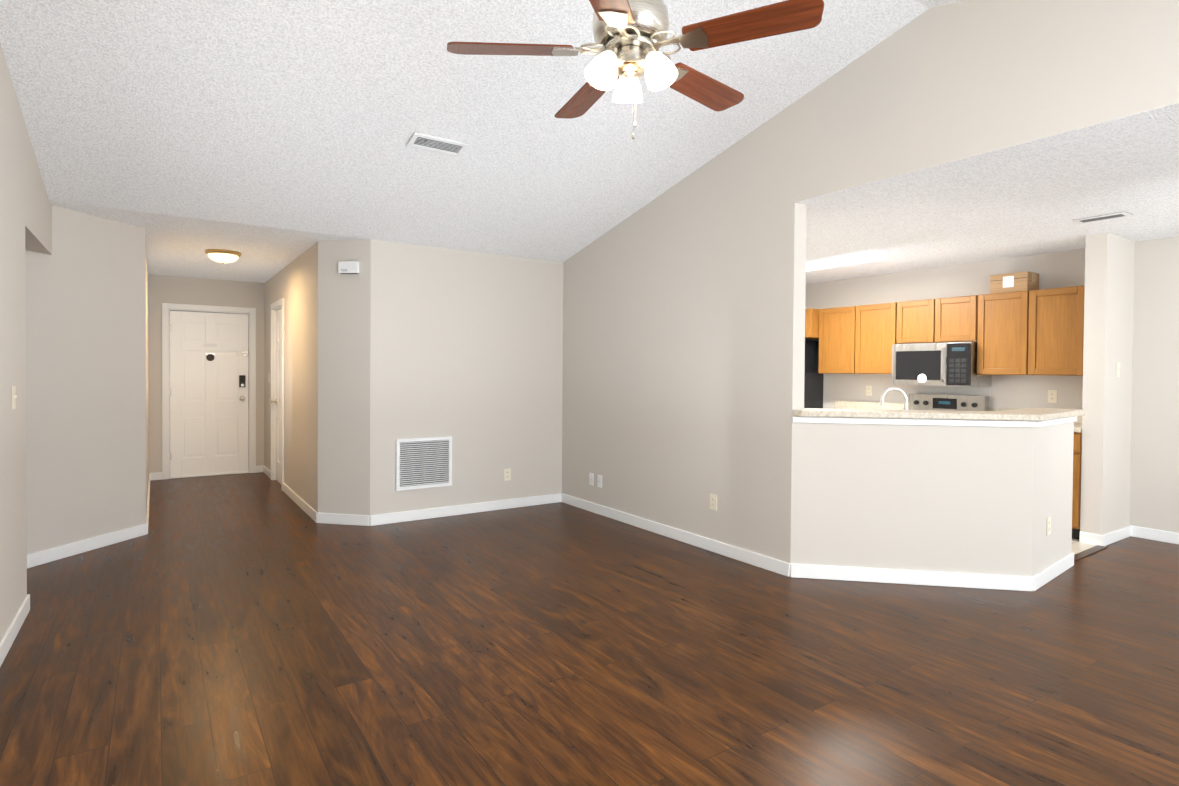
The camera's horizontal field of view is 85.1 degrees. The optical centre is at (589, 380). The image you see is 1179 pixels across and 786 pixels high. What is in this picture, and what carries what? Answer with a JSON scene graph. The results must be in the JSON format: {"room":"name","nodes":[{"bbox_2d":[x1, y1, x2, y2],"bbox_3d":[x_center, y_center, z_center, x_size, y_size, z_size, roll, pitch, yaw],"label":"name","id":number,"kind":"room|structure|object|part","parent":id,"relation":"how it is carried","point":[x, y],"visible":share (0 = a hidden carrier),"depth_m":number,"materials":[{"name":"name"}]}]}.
{"room":"living room","nodes":[
{"label":"living room","id":0,"kind":"room"},
{"bbox_2d":[0,472,1178,785],"bbox_3d":[-0.293,1.327,4.396,9.600,0.120,11.860,0,1,-34],"label":"floor","id":1,"kind":"structure","parent":0,"point":[260,628],"depth_m":2.93,"materials":[{"name":"wood"}]},
{"bbox_2d":[1071,538,1096,554],"bbox_3d":[2.132,1.261,6.027,3.155,0.004,3.831,0,1,-34],"label":"kitchen tile floor","id":2,"kind":"structure","parent":1,"relation":"on","point":[1078,546],"depth_m":4.99,"materials":[{"name":"beige tile"}]},
{"bbox_2d":[804,340,822,407],"bbox_3d":[2.284,0.376,7.864,0.779,1.715,0.770,0,1,-34],"label":"fridge","id":3,"kind":"object","parent":2,"relation":"on","point":[813,387],"visible":0.02,"depth_m":7.64,"materials":[{"name":"black metal"}]},
{"bbox_2d":[908,394,988,410],"bbox_3d":[3.365,0.704,6.350,0.684,1.120,0.760,0,1,-34],"label":"range","id":4,"kind":"object","parent":2,"relation":"on","point":[946,402],"visible":0.1,"depth_m":6.46,"materials":[{"name":"silver metal"}]},
{"bbox_2d":[1072,432,1081,538],"bbox_3d":[4.010,0.846,5.506,0.622,0.870,0.524,0,1,-34],"label":"base cabinet","id":5,"kind":"object","parent":2,"relation":"on","point":[1077,454],"visible":0.06,"depth_m":5.11,"materials":[{"name":"brown wood"}]},
{"bbox_2d":[834,400,1081,432],"bbox_3d":[3.412,0.323,6.383,0.630,0.138,2.665,0,1,-34],"label":"countertop","id":6,"kind":"structure","parent":5,"relation":"on","point":[840,404],"depth_m":7.19,"materials":[{"name":"laminate"}]},
{"bbox_3d":[2.359,0.846,4.583,1.530,0.870,1.129,0,1,-34],"label":"cabinet","id":7,"kind":"object","parent":2,"relation":"on","visible":0},
{"bbox_3d":[2.358,0.389,4.589,1.563,0.038,1.172,0,1,-34],"label":"countertop","id":8,"kind":"structure","parent":7,"relation":"on","visible":0},
{"bbox_2d":[880,387,907,409],"bbox_3d":[2.089,0.207,4.351,0.164,0.326,0.163,0,1,-34],"label":"faucet","id":9,"kind":"object","parent":8,"relation":"on","point":[885,392],"visible":0.56,"depth_m":4.34,"materials":[{"name":"silver metal"}]},
{"bbox_2d":[1074,545,1106,561],"bbox_3d":[3.668,1.289,4.770,0.788,0.008,0.075,0,1,-34],"label":"transition strip","id":10,"kind":"object","parent":1,"relation":"on","point":[1086,553],"visible":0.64,"depth_m":4.81,"materials":[{"name":"brown"}]},
{"bbox_2d":[0,0,1178,641],"bbox_3d":[-0.008,-0.376,4.435,8.720,3.290,11.300,0,1,-34],"label":"wall","id":11,"kind":"structure","parent":0,"point":[646,362],"depth_m":4.83,"materials":[{"name":"beige paint"}]},
{"bbox_2d":[12,386,16,409],"bbox_3d":[-2.842,0.084,3.180,0.016,0.114,0.070,0,1,-34],"label":"light switch","id":12,"kind":"object","parent":11,"relation":"attached to","point":[14,396],"visible":0.94,"depth_m":3.17,"materials":[{"name":"beige plastic"}]},
{"bbox_2d":[162,303,255,479],"bbox_3d":[-4.720,0.127,7.996,1.000,2.110,0.138,0,1,-34],"label":"door frame","id":13,"kind":"structure","parent":11,"relation":"attached to","point":[167,308],"depth_m":7.90,"materials":[{"name":"white wood"}]},
{"bbox_2d":[170,311,247,476],"bbox_3d":[-4.699,0.167,7.962,0.842,2.019,0.124,0,1,-34],"label":"front door","id":14,"kind":"structure","parent":11,"relation":"in","point":[208,393],"depth_m":7.97,"materials":[{"name":"white wood"}]},
{"bbox_2d":[269,309,281,483],"bbox_3d":[-3.570,0.184,7.386,0.122,2.019,0.708,0,1,-34],"label":"closet door","id":15,"kind":"structure","parent":11,"relation":"in","point":[277,400],"depth_m":7.55,"materials":[{"name":"white wood"}]},
{"bbox_2d":[270,298,283,490],"bbox_3d":[-3.536,0.145,7.407,0.138,2.110,0.870,0,1,-34],"label":"door frame","id":16,"kind":"structure","parent":11,"relation":"attached to","point":[281,301],"depth_m":7.67,"materials":[{"name":"white wood"}]},
{"bbox_2d":[338,261,358,273],"bbox_3d":[-2.049,-0.962,5.469,0.170,0.100,0.043,1,1,11],"label":"door chime","id":17,"kind":"object","parent":11,"relation":"attached to","point":[348,267],"visible":1,"depth_m":5.45,"materials":[{"name":"white plastic"}]},
{"bbox_2d":[396,436,451,490],"bbox_3d":[-1.471,0.734,5.736,0.510,0.450,0.018,0,1,-34],"label":"air vent","id":18,"kind":"object","parent":11,"relation":"in","point":[421,463],"visible":0.98,"depth_m":5.73,"materials":[{"name":"white plastic"}]},
{"bbox_2d":[504,468,510,480],"bbox_3d":[-0.792,0.908,6.205,0.070,0.114,0.008,0,1,-34],"label":"electrical outlet","id":19,"kind":"object","parent":11,"relation":"attached to","point":[507,474],"visible":1,"depth_m":6.20,"materials":[{"name":"beige plastic"}]},
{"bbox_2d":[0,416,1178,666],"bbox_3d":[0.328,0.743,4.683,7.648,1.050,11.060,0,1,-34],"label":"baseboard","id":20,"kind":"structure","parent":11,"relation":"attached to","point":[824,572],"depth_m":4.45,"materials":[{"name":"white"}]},
{"bbox_2d":[589,473,593,485],"bbox_3d":[0.013,0.936,6.104,0.017,0.114,0.070,0,1,-34],"label":"outlet","id":21,"kind":"object","parent":11,"relation":"attached to","point":[591,478],"visible":1,"depth_m":6.10,"materials":[{"name":"white plastic"}]},
{"bbox_2d":[597,475,601,487],"bbox_3d":[0.091,0.938,5.988,0.017,0.114,0.070,0,1,-34],"label":"outlet","id":22,"kind":"object","parent":11,"relation":"attached to","point":[599,481],"visible":1,"depth_m":5.99,"materials":[{"name":"white plastic"}]},
{"bbox_2d":[710,494,716,510],"bbox_3d":[0.918,0.902,4.772,0.008,0.114,0.070,0,1,-34],"label":"electrical outlet","id":23,"kind":"object","parent":11,"relation":"attached to","point":[713,501],"visible":1,"depth_m":4.77,"materials":[{"name":"beige plastic"}]},
{"bbox_2d":[805,308,816,339],"bbox_3d":[2.593,-0.670,7.733,0.472,0.335,0.514,0,1,-34],"label":"upper cabinet","id":24,"kind":"object","parent":11,"relation":"attached to","point":[810,314],"depth_m":7.42,"materials":[{"name":"brown wood"}]},
{"bbox_2d":[817,307,848,373],"bbox_3d":[2.944,-0.454,7.339,0.332,0.750,0.532,0,1,-34],"label":"upper cabinet","id":25,"kind":"object","parent":11,"relation":"attached to","point":[832,323],"depth_m":7.31,"materials":[{"name":"brown wood"}]},
{"bbox_2d":[866,386,871,395],"bbox_3d":[3.171,0.114,7.294,0.008,0.114,0.070,0,1,-34],"label":"electrical outlet","id":26,"kind":"object","parent":11,"relation":"attached to","point":[868,390],"visible":1,"depth_m":7.29,"materials":[{"name":"beige plastic"}]},
{"bbox_2d":[849,302,900,373],"bbox_3d":[3.192,-0.447,6.972,0.332,0.750,0.597,0,1,-34],"label":"upper cabinet","id":27,"kind":"object","parent":11,"relation":"attached to","point":[873,328],"depth_m":6.90,"materials":[{"name":"brown wood"}]},
{"bbox_2d":[901,300,924,343],"bbox_3d":[3.454,-0.597,6.585,0.332,0.435,0.455,0,1,-34],"label":"upper cabinet","id":28,"kind":"object","parent":11,"relation":"attached to","point":[912,312],"depth_m":6.54,"materials":[{"name":"brown wood"}]},
{"bbox_2d":[793,408,1084,420],"bbox_3d":[2.361,0.216,4.409,1.972,0.040,1.277,0,1,-34],"label":"countertop","id":29,"kind":"structure","parent":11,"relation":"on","point":[1035,414],"depth_m":4.07,"materials":[{"name":"stone"}]},
{"bbox_2d":[925,296,968,342],"bbox_3d":[3.640,-0.591,6.309,0.332,0.435,0.455,0,1,-34],"label":"upper cabinet","id":30,"kind":"object","parent":11,"relation":"attached to","point":[946,319],"depth_m":6.26,"materials":[{"name":"brown wood"}]},
{"bbox_2d":[891,342,991,386],"bbox_3d":[3.489,-0.158,6.417,0.462,0.423,0.776,0,1,-34],"label":"microwave","id":31,"kind":"object","parent":30,"relation":"attached to","point":[951,364],"visible":1,"depth_m":6.24,"materials":[{"name":"silver metal"}]},
{"bbox_2d":[965,292,1016,374],"bbox_3d":[3.887,-0.427,5.945,0.332,0.750,0.552,0,1,-34],"label":"upper cabinet","id":32,"kind":"object","parent":11,"relation":"attached to","point":[992,317],"depth_m":5.91,"materials":[{"name":"brown wood"}]},
{"bbox_2d":[990,271,1038,293],"bbox_3d":[3.918,-0.891,5.926,0.244,0.176,0.320,0,1,-34],"label":"cardboard box","id":33,"kind":"object","parent":32,"relation":"on","point":[1014,282],"visible":0.96,"depth_m":5.83,"materials":[{"name":"brown cardboard"}]},
{"bbox_2d":[1046,516,1050,534],"bbox_3d":[2.964,0.937,4.145,0.070,0.114,0.008,0,1,-40],"label":"outlet","id":34,"kind":"object","parent":11,"relation":"attached to","point":[1048,531],"visible":1,"depth_m":4.14,"materials":[{"name":"beige plastic"}]},
{"bbox_2d":[1017,286,1084,375],"bbox_3d":[4.109,-0.420,5.616,0.332,0.750,0.487,0,1,-34],"label":"upper cabinet","id":35,"kind":"object","parent":11,"relation":"attached to","point":[1035,332],"depth_m":5.53,"materials":[{"name":"brown wood"}]},
{"bbox_2d":[1048,390,1056,402],"bbox_3d":[4.179,0.143,5.803,0.008,0.114,0.070,0,1,-34],"label":"electrical outlet","id":36,"kind":"object","parent":11,"relation":"attached to","point":[1052,396],"visible":1,"depth_m":5.80,"materials":[{"name":"beige plastic"}]},
{"bbox_2d":[1116,362,1119,376],"bbox_3d":[4.228,-0.087,5.132,0.070,0.114,0.016,0,1,-34],"label":"light switch","id":37,"kind":"object","parent":11,"relation":"attached to","point":[1117,369],"visible":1,"depth_m":5.12,"materials":[{"name":"beige plastic"}]},
{"bbox_2d":[0,0,1178,283],"bbox_3d":[0.002,-1.645,4.417,8.720,0.952,11.300,0,1,-34],"label":"ceiling","id":38,"kind":"structure","parent":0,"point":[266,138],"depth_m":3.88,"materials":[{"name":"white paint"}]},
{"bbox_2d":[205,249,240,264],"bbox_3d":[-3.474,-1.160,6.097,0.304,0.121,0.304,0,1,-34],"label":"hall ceiling light","id":39,"kind":"object","parent":38,"relation":"attached to","point":[223,256],"visible":1,"depth_m":6.01,"materials":[{"name":"white glass"}]},
{"bbox_2d":[407,132,468,156],"bbox_3d":[-0.978,-1.523,4.153,0.360,0.014,0.160,0,-12,-34],"label":"ceiling vent","id":40,"kind":"object","parent":38,"relation":"in","point":[431,143],"visible":1,"depth_m":4.15,"materials":[{"name":"white plastic"}]},
{"bbox_2d":[447,0,823,139],"bbox_3d":[0.169,-1.425,2.372,1.234,1.140,1.238,0,1,-34],"label":"ceiling fan","id":41,"kind":"object","parent":38,"relation":"hanging from","point":[630,38],"visible":1,"depth_m":2.26,"materials":[{"name":"brown wood"}]},
{"bbox_3d":[-0.286,-1.194,2.315,0.462,0.006,0.144,0,13,-2],"label":"blade","id":42,"kind":"part","parent":41,"relation":"part of","materials":[{"name":"brown wood"}]},
{"label":"blade","id":43,"kind":"part","parent":41,"relation":"part of","materials":[{"name":"brown wood"}]},
{"bbox_3d":[0.032,-1.185,1.909,0.144,0.006,0.462,13,4,15],"label":"blade","id":44,"kind":"part","parent":41,"relation":"part of","materials":[{"name":"brown wood"}]},
{"label":"blade","id":45,"kind":"part","parent":41,"relation":"part of","materials":[{"name":"brown wood"}]},
{"bbox_3d":[0.540,-1.185,2.141,0.462,0.006,0.144,1,-11,25],"label":"blade","id":46,"kind":"part","parent":41,"relation":"part of","materials":[{"name":"brown wood"}]},
{"bbox_2d":[806,250,888,270],"bbox_3d":[2.299,-1.138,6.269,0.180,0.080,1.220,0,1,-34],"label":"kitchen ceiling light","id":47,"kind":"object","parent":38,"relation":"attached to","point":[852,259],"visible":0.69,"depth_m":6.00,"materials":[{"name":"white plastic"}]},
{"bbox_2d":[1072,211,1132,223],"bbox_3d":[3.584,-1.138,4.494,0.150,0.009,0.300,0,1,-34],"label":"ceiling vent","id":48,"kind":"object","parent":38,"relation":"in","point":[1103,217],"visible":1,"depth_m":4.47,"materials":[{"name":"white plastic"}]}
]}

